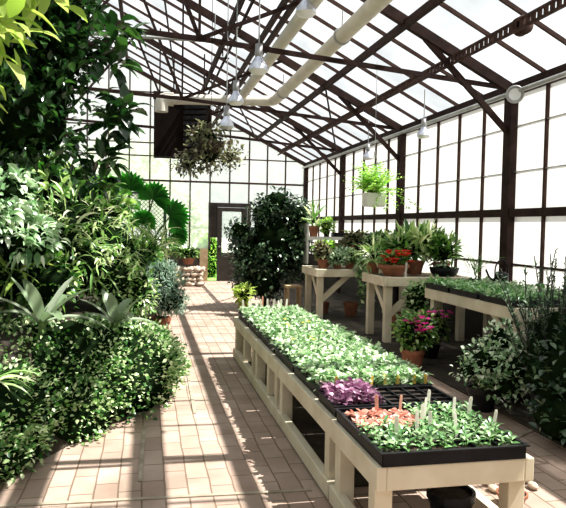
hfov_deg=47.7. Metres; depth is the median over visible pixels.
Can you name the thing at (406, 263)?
plant tag
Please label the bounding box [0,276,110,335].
bromeliad
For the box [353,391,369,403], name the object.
seedling
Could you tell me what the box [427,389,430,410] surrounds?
plant tag
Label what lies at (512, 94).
wall lamp
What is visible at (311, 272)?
table
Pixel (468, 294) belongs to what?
tray
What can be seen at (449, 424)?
seedling
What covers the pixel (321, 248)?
potted plant
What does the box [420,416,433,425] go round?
seedling
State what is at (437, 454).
tray
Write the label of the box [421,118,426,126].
socket
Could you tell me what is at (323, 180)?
window
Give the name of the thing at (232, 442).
floor
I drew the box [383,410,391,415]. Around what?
seedling
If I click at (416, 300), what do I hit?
potted plant
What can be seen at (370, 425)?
seedling
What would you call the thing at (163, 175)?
window
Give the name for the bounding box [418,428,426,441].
seedling
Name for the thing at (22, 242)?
shrub
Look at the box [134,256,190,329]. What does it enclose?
bush
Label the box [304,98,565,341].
wall
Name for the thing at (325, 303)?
plant pot
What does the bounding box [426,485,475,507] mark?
plant pot
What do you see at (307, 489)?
edging
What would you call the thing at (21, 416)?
shrub
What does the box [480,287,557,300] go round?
seedlings
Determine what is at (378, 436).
seedling
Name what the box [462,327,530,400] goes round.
shrub
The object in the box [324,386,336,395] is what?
seedling
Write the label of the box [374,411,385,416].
seedling
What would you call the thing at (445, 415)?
seedling
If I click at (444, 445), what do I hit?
seedling
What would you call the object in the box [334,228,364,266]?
potted plant
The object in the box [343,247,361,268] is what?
potted plant
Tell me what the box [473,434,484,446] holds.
seedling
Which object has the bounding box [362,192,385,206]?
planter
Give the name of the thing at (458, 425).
seedling
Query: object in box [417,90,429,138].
lamp
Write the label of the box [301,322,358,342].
seedlings
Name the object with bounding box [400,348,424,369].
pot
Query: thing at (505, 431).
seedling
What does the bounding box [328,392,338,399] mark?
seedling
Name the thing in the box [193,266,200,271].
fieldstone
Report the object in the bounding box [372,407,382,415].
seedling
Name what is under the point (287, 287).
wooden stool
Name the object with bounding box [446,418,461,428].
seedling
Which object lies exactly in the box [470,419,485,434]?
seedling
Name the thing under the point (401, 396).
plant tag
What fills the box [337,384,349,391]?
seedling
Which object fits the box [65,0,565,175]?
ceiling
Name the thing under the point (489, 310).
table
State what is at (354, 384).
seedling
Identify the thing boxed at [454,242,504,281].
grass plant
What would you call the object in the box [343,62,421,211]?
hanging fern
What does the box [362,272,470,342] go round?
table
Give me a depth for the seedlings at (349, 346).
5.22 m
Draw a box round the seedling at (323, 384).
[317,380,329,393]
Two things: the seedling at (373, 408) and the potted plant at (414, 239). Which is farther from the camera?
the potted plant at (414, 239)
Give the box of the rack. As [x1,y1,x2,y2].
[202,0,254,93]
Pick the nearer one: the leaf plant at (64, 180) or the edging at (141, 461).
the edging at (141, 461)
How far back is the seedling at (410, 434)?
3.12 m
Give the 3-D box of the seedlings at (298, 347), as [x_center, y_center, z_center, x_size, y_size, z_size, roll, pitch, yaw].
[0.201,0.777,5.189,0.485,0.161,0.752,1,3,-12]
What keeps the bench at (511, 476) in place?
on the floor at (232, 442)
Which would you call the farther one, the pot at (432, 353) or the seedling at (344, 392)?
the pot at (432, 353)
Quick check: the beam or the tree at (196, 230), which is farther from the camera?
the tree at (196, 230)
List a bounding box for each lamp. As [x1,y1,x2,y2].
[219,0,233,129]
[228,0,243,105]
[249,0,268,74]
[295,0,316,17]
[363,119,372,159]
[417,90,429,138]
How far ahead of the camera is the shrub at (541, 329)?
5.20 m
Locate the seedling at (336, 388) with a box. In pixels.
[330,385,341,393]
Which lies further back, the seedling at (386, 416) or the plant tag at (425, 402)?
the plant tag at (425, 402)
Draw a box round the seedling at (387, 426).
[382,421,391,433]
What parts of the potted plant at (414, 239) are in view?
pot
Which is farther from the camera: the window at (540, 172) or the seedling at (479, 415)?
the window at (540, 172)
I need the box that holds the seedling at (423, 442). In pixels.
[416,440,427,449]
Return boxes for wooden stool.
[284,285,301,306]
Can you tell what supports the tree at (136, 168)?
on the ground
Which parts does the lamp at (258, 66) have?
cord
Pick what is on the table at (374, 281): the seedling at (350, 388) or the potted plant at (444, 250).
the potted plant at (444, 250)
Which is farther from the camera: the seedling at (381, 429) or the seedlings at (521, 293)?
the seedlings at (521, 293)
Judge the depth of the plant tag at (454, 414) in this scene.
3.23 m
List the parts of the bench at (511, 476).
rail, leg, leg, rail, leg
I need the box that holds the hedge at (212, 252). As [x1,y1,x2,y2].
[193,232,222,276]
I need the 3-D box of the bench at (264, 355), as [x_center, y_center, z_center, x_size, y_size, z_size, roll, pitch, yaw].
[0.220,1.105,5.862,0.819,0.500,1.160,1,3,-12]
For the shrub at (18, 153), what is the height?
2.526 m
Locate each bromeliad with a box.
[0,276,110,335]
[71,289,163,334]
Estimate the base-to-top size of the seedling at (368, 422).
0.050 m
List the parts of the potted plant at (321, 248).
pot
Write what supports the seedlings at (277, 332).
on the tray at (266, 341)
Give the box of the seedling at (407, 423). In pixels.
[405,423,414,433]
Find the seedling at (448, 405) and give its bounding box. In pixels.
[442,404,451,416]
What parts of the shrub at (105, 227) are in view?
stem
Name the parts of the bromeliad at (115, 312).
crown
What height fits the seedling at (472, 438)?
0.072 m
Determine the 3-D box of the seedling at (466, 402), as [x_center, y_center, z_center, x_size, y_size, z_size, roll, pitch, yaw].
[1.044,0.877,3.605,0.088,0.085,0.091,1,2,-5]
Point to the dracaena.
(89, 254)
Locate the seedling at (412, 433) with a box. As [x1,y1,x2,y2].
[412,433,422,446]
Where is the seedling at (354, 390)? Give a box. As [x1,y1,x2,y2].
[352,389,364,402]
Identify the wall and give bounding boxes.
[160,165,307,280]
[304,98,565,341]
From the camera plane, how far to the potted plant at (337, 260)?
10.85 m
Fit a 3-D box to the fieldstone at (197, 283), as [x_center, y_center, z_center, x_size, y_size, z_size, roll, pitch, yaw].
[-2.180,0.789,16.688,0.237,0.140,0.242,-1,3,-45]
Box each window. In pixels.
[47,63,303,247]
[209,115,250,203]
[249,145,303,223]
[307,157,339,253]
[344,137,397,262]
[403,100,503,279]
[511,79,565,289]
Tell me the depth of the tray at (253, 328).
6.52 m
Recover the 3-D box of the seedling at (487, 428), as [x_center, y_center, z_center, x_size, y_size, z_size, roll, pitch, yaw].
[0.988,0.897,3.152,0.084,0.082,0.077,0,3,-28]
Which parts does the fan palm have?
stem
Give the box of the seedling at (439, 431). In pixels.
[439,431,452,442]
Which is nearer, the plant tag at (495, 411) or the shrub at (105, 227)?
the plant tag at (495, 411)
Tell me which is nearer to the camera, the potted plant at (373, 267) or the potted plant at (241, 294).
the potted plant at (373, 267)
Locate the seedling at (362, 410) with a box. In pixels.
[354,408,366,413]
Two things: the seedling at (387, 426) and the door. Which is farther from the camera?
the door
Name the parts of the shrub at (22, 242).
stem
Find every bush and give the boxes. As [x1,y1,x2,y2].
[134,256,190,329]
[220,185,313,306]
[449,317,532,412]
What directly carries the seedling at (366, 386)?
on the tray at (328, 404)
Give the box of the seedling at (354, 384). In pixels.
[352,383,362,389]
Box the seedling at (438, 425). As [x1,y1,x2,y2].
[431,423,445,435]
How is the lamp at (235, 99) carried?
hanging from the ceiling
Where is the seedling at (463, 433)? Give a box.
[459,432,476,447]
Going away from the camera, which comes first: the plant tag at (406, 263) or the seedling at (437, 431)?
the seedling at (437, 431)
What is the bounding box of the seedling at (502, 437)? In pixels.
[498,436,506,444]
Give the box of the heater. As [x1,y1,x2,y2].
[153,28,212,158]
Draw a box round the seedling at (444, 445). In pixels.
[436,433,451,448]
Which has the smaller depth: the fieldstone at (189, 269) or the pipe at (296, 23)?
the pipe at (296, 23)
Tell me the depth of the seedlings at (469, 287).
7.24 m
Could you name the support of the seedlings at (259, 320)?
on the tray at (253, 328)
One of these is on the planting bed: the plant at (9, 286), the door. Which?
the plant at (9, 286)
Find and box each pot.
[147,315,170,329]
[182,258,194,264]
[323,301,329,312]
[343,301,358,315]
[392,311,406,335]
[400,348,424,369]
[423,342,439,358]
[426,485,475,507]
[466,384,498,412]
[496,487,528,502]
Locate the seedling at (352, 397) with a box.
[350,396,359,404]
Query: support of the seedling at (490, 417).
on the tray at (437, 454)
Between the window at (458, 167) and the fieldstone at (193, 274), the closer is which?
the window at (458, 167)
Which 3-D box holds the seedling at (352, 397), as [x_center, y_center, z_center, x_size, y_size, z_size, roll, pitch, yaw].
[0.425,0.869,3.786,0.074,0.064,0.073,-1,3,-41]
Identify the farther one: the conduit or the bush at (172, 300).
the conduit
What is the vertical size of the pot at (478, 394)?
0.200 m
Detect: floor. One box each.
[0,280,565,507]
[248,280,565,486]
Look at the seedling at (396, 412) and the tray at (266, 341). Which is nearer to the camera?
the seedling at (396, 412)
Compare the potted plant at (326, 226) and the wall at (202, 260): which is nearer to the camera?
the potted plant at (326, 226)
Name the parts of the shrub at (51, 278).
stem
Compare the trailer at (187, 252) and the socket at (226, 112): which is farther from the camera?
the trailer at (187, 252)
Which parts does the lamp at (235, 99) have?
cord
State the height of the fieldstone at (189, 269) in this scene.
0.150 m
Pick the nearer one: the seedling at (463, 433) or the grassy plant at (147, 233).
the seedling at (463, 433)
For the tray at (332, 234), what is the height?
0.080 m
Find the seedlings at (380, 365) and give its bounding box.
[347,350,432,384]
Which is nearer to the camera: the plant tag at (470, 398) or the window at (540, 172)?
the plant tag at (470, 398)
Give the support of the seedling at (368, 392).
on the tray at (328, 404)
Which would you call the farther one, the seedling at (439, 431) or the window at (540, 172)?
the window at (540, 172)
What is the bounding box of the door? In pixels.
[208,203,250,280]
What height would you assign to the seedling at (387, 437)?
0.073 m
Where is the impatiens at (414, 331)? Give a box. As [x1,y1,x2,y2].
[390,309,439,369]
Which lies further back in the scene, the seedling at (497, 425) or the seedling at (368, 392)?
the seedling at (368, 392)
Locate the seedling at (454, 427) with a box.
[448,424,459,438]
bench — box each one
[233,317,256,383]
[252,337,282,419]
[276,363,335,498]
[329,419,533,507]
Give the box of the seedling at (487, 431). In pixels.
[482,429,494,445]
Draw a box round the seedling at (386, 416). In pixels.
[379,415,392,430]
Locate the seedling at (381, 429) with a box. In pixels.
[378,427,388,438]
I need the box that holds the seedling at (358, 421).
[354,418,365,426]
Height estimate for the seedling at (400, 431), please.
0.077 m
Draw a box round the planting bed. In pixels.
[0,283,157,482]
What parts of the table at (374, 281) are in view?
leg, leg, leg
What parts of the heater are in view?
casing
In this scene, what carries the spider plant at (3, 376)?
on the planting bed
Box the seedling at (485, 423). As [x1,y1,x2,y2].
[480,421,494,436]
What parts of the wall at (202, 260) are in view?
post, post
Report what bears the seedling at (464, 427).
on the tray at (437, 454)
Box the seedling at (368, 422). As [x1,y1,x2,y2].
[365,419,376,427]
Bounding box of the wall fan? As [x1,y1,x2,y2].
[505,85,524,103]
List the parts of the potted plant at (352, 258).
pot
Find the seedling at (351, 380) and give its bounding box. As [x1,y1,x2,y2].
[347,377,359,383]
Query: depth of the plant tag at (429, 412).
3.24 m
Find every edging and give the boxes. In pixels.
[0,488,311,507]
[138,426,145,481]
[180,333,195,413]
[517,429,532,438]
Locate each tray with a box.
[238,312,253,327]
[248,322,264,338]
[259,333,278,353]
[274,347,300,372]
[292,365,375,397]
[316,389,387,417]
[331,233,369,236]
[334,403,529,467]
[364,376,432,386]
[370,385,458,405]
[426,283,455,292]
[449,288,495,298]
[478,294,557,307]
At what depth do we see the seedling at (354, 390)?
3.84 m
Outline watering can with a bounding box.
[485,259,508,282]
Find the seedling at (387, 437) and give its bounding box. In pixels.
[385,433,399,449]
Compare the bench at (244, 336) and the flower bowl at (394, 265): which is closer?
the bench at (244, 336)
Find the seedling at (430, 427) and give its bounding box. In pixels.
[424,426,438,440]
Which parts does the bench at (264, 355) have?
leg, rail, leg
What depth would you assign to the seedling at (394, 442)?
3.01 m
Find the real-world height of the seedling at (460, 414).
0.081 m
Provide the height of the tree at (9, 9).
2.540 m
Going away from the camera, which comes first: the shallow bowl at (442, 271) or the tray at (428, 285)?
the tray at (428, 285)
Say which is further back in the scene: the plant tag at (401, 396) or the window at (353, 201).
the window at (353, 201)
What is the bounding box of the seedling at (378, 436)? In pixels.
[372,434,385,448]
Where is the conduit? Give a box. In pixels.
[93,13,215,41]
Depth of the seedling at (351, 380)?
4.09 m
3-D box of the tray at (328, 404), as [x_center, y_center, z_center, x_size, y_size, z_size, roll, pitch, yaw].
[0.414,0.905,3.919,0.330,0.070,0.400,1,3,-12]
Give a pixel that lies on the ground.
(225, 241)
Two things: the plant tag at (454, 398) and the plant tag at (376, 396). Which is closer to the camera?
the plant tag at (454, 398)
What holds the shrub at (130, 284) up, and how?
on the planting bed
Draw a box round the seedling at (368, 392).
[360,386,375,399]
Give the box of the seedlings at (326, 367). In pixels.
[293,351,375,390]
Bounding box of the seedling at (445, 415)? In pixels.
[439,413,452,421]
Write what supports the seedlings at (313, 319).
on the tray
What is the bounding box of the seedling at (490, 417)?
[482,416,498,430]
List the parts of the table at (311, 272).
leg, leg, leg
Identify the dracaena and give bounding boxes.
[25,205,126,310]
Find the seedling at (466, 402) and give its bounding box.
[461,400,475,413]
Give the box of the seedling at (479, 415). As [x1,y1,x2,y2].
[475,414,485,427]
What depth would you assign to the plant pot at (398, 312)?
9.35 m
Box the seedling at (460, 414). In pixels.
[452,410,467,423]
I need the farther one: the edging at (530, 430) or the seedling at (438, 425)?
the edging at (530, 430)
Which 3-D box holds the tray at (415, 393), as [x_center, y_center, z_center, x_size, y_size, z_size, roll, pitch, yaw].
[0.810,0.909,4.004,0.440,0.070,0.400,1,3,-12]
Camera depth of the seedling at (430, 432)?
3.09 m
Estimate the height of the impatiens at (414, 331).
0.678 m
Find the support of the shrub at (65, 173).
on the planting bed
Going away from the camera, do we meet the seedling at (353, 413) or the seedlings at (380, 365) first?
the seedling at (353, 413)
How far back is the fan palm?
9.76 m
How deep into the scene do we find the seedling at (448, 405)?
3.57 m
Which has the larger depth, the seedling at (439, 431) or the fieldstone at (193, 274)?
the fieldstone at (193, 274)
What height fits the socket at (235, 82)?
0.138 m
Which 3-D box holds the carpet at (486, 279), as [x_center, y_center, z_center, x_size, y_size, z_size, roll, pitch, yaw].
[2.647,0.353,8.055,0.535,0.134,0.702,1,3,-12]
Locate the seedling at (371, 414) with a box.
[368,410,377,419]
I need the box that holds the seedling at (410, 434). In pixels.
[403,427,418,442]
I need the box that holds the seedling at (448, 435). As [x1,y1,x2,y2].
[447,435,458,446]
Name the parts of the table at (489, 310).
leg, leg, leg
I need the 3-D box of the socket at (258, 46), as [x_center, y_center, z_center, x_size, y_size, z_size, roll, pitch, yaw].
[-0.264,-2.225,7.005,0.091,0.143,0.089,1,3,-12]
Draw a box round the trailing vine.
[354,258,375,309]
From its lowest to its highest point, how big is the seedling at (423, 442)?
0.061 m
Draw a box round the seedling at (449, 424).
[440,422,452,433]
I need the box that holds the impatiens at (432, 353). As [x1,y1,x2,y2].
[415,306,453,358]
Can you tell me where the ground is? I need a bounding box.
[131,237,236,252]
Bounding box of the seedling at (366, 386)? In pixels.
[353,384,368,390]
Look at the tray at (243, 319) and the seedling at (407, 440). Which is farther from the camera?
the tray at (243, 319)
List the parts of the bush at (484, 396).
stem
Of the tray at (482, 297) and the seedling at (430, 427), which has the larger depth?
the tray at (482, 297)
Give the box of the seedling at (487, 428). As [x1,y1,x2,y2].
[479,427,492,441]
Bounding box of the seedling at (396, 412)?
[393,411,404,419]
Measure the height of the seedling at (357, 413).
0.051 m
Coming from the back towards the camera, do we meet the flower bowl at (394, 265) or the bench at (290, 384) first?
the flower bowl at (394, 265)
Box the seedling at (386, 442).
[378,439,393,451]
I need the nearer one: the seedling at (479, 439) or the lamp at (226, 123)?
the seedling at (479, 439)
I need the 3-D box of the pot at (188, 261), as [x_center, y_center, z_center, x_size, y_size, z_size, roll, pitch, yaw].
[-2.497,0.186,16.878,0.340,0.170,0.336,1,3,-12]
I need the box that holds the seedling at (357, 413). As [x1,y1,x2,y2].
[355,412,366,419]
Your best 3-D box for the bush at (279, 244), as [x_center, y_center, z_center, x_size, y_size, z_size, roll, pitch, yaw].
[-0.254,-0.145,12.559,1.867,2.378,1.613,1,2,3]
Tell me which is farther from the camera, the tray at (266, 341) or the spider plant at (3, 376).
the tray at (266, 341)
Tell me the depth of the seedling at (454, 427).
3.19 m
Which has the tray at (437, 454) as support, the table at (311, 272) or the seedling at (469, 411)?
the seedling at (469, 411)
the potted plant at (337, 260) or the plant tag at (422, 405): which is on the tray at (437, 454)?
the plant tag at (422, 405)
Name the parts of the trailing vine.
stem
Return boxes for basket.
[166,0,249,180]
[196,140,224,153]
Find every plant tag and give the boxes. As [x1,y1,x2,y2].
[375,395,378,409]
[394,415,398,440]
[399,395,402,409]
[404,262,407,276]
[415,410,418,433]
[420,404,424,425]
[424,397,426,418]
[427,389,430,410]
[428,411,431,425]
[452,397,455,419]
[453,412,457,437]
[467,397,472,414]
[491,410,497,432]
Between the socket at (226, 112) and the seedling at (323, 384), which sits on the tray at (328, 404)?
the seedling at (323, 384)
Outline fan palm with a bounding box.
[95,170,190,248]
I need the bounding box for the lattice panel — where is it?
[112,192,165,262]
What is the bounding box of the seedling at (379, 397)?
[374,395,385,403]
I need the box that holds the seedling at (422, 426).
[414,419,426,433]
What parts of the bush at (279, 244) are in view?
stem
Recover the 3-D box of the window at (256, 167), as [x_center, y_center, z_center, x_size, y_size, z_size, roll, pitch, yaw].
[-0.137,-1.804,18.625,1.710,3.345,0.050,1,3,-12]
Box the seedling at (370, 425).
[359,421,375,435]
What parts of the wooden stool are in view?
leg, leg, seat, leg, leg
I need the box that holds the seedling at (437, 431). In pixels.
[435,431,445,445]
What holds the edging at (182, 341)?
on the floor at (232, 442)
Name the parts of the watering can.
spout, handle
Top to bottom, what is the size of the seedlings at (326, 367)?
0.156 m
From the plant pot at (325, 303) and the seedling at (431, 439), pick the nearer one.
the seedling at (431, 439)
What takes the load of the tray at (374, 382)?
on the bench at (290, 384)
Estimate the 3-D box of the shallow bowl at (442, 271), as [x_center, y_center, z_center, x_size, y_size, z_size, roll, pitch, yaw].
[2.290,0.216,9.100,0.420,0.195,0.420,1,3,-12]
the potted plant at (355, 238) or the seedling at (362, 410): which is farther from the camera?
the potted plant at (355, 238)
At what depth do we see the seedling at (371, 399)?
3.79 m
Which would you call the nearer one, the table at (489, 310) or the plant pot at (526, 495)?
the plant pot at (526, 495)
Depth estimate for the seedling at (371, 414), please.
3.52 m
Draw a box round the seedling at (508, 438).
[503,430,520,444]
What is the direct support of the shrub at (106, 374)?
on the planting bed
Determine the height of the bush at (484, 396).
0.834 m
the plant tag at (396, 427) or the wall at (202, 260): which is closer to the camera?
the plant tag at (396, 427)
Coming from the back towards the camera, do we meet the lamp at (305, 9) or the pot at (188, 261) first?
the pot at (188, 261)
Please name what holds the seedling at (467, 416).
on the tray at (437, 454)
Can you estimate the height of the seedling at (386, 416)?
0.078 m
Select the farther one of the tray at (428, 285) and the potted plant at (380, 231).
the potted plant at (380, 231)
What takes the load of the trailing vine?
on the table at (311, 272)
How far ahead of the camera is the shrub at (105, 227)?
6.91 m
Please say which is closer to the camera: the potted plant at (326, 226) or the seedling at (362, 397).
the seedling at (362, 397)
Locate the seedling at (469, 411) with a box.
[469,411,480,421]
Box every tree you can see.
[0,0,87,122]
[0,0,152,201]
[63,133,186,213]
[143,188,207,247]
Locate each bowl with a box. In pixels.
[376,249,413,275]
[429,263,458,276]
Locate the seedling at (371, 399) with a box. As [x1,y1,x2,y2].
[364,394,374,403]
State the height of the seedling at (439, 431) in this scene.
0.067 m
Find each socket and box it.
[223,106,229,115]
[233,80,238,90]
[255,43,262,56]
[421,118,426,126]
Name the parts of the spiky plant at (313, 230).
pot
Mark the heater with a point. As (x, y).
(169, 133)
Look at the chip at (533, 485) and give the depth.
3.96 m
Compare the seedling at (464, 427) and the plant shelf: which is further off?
the plant shelf
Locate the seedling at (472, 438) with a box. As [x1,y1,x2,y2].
[465,431,479,442]
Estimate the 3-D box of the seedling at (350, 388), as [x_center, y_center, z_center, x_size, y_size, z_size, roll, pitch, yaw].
[0.407,0.854,3.882,0.098,0.084,0.099,2,3,15]
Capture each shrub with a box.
[0,150,69,215]
[0,163,70,300]
[0,248,85,320]
[0,313,68,485]
[5,308,194,444]
[10,145,128,234]
[35,180,151,303]
[76,242,161,321]
[129,234,163,276]
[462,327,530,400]
[496,247,565,409]
[521,319,565,446]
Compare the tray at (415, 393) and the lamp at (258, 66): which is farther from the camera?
the lamp at (258, 66)
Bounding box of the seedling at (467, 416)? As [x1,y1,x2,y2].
[465,414,475,426]
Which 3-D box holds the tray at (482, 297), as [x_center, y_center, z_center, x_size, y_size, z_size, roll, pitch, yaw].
[2.422,0.480,6.617,0.520,0.065,0.670,1,3,-12]
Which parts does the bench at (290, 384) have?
leg, rail, leg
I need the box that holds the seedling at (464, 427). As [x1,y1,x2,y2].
[459,426,469,438]
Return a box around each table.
[302,265,405,318]
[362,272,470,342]
[425,288,557,390]
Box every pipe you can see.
[155,0,392,112]
[239,0,322,100]
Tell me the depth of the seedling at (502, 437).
3.11 m
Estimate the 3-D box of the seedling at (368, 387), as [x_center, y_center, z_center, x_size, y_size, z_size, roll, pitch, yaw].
[0.538,0.852,3.874,0.110,0.093,0.106,-1,3,-41]
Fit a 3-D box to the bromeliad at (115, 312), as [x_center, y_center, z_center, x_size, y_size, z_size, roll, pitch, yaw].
[-1.546,0.565,5.808,0.775,0.476,0.648,2,3,16]
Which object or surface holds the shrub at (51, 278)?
on the planting bed
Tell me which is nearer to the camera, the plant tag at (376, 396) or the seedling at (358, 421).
the seedling at (358, 421)
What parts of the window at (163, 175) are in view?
glass pane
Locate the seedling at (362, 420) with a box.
[357,419,367,431]
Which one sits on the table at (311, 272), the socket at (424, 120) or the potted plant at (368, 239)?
the potted plant at (368, 239)
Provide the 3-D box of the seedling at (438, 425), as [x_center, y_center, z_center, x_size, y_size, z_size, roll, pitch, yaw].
[0.777,0.892,3.218,0.085,0.080,0.081,2,3,30]
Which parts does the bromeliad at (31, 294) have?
crown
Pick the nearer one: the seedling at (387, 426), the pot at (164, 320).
the seedling at (387, 426)
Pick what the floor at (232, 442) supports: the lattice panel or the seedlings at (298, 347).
the lattice panel
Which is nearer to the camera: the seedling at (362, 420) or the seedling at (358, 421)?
the seedling at (362, 420)
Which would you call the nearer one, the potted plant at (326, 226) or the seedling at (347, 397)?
the seedling at (347, 397)
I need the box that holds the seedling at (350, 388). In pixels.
[344,387,355,395]
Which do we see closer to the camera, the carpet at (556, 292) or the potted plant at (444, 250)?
the carpet at (556, 292)
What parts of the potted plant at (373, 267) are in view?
pot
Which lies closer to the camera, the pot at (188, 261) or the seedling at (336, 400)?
the seedling at (336, 400)
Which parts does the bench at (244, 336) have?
leg, rail, leg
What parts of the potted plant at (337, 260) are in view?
pot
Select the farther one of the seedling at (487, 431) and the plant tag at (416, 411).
the plant tag at (416, 411)
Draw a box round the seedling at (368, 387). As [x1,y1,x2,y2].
[363,387,379,398]
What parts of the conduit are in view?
rod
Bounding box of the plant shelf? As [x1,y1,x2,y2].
[303,224,343,263]
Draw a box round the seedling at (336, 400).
[330,394,342,404]
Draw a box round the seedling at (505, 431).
[496,430,508,440]
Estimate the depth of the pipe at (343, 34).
9.91 m
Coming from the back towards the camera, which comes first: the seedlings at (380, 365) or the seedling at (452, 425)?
the seedlings at (380, 365)
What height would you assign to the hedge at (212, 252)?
1.753 m
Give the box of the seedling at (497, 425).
[489,422,503,436]
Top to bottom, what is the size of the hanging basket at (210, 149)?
3.000 m
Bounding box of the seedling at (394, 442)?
[387,435,403,451]
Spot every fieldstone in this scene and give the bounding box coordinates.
[185,267,193,271]
[191,272,198,276]
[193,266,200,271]
[195,282,204,285]
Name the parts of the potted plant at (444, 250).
pot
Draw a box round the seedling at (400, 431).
[392,429,406,441]
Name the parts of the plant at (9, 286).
stem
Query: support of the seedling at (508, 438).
on the tray at (437, 454)
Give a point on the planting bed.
(71, 308)
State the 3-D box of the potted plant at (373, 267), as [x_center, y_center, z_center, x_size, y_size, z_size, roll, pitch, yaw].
[1.338,0.020,9.392,0.714,0.697,0.730,0,3,-18]
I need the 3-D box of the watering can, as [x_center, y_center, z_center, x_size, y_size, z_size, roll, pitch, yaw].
[2.653,0.227,8.000,0.368,0.327,0.181,1,3,-12]
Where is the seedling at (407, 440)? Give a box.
[399,437,416,451]
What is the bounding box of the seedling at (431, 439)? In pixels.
[425,438,437,448]
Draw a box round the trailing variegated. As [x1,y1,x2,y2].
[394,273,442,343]
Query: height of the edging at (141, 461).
0.012 m
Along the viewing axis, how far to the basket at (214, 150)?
9.27 m
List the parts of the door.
panel, frame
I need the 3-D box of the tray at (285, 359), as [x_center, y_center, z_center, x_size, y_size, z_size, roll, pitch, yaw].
[0.188,0.847,5.188,0.400,0.070,0.700,1,3,-12]
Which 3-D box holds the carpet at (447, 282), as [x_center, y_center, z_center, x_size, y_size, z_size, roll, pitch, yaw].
[2.144,0.351,7.944,0.574,0.135,0.695,1,3,-12]
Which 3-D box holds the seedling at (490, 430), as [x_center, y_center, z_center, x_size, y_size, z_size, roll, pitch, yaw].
[1.032,0.900,3.177,0.079,0.076,0.079,0,3,-29]
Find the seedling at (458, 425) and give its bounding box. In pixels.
[453,423,464,433]
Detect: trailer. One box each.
[169,246,200,264]
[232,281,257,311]
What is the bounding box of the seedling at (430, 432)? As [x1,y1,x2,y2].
[422,430,437,446]
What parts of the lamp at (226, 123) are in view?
cord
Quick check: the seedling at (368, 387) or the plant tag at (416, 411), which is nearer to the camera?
the plant tag at (416, 411)
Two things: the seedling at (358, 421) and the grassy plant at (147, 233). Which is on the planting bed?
the grassy plant at (147, 233)
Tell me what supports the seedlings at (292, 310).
on the tray
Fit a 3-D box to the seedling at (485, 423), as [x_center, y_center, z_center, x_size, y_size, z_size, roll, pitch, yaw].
[1.029,0.895,3.224,0.082,0.082,0.089,0,3,-20]
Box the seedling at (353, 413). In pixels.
[348,409,360,419]
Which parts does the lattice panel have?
frame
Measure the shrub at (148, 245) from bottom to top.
1.077 m
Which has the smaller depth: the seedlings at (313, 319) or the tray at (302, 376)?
the tray at (302, 376)
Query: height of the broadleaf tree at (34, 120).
4.747 m
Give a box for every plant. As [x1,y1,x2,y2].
[0,256,54,325]
[0,370,40,399]
[24,155,142,231]
[131,220,185,315]
[301,197,333,236]
[311,238,338,266]
[312,238,332,268]
[318,216,337,236]
[327,245,350,268]
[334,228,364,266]
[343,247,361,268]
[351,233,389,273]
[361,232,395,268]
[368,228,391,237]
[377,238,399,259]
[380,219,445,274]
[424,227,462,266]
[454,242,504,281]
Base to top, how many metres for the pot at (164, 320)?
0.270 m
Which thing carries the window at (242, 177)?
in the wall at (202, 260)
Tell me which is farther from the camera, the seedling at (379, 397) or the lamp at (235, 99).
the lamp at (235, 99)
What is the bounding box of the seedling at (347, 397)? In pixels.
[339,393,353,404]
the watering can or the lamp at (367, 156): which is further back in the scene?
the lamp at (367, 156)
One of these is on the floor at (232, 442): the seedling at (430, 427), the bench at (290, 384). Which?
the bench at (290, 384)
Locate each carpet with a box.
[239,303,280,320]
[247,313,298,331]
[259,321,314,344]
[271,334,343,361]
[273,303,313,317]
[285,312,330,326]
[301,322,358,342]
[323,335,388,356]
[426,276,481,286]
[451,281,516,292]
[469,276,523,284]
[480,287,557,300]
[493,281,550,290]
[529,288,564,300]
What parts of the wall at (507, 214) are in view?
post, post, rail, post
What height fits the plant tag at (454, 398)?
0.141 m
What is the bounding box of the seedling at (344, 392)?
[337,389,351,400]
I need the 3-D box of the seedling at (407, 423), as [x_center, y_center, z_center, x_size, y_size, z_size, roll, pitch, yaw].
[0.657,0.892,3.256,0.076,0.070,0.071,1,2,4]
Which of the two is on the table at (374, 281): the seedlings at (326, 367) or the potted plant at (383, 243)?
the potted plant at (383, 243)
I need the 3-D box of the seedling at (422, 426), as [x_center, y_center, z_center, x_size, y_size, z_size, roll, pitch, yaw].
[0.718,0.890,3.299,0.085,0.073,0.083,1,2,-9]
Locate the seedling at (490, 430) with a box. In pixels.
[485,429,496,439]
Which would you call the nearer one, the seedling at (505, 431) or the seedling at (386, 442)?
the seedling at (386, 442)
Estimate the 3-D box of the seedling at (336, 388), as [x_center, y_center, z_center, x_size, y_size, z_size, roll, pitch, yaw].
[0.328,0.850,3.942,0.094,0.084,0.092,-1,3,-37]

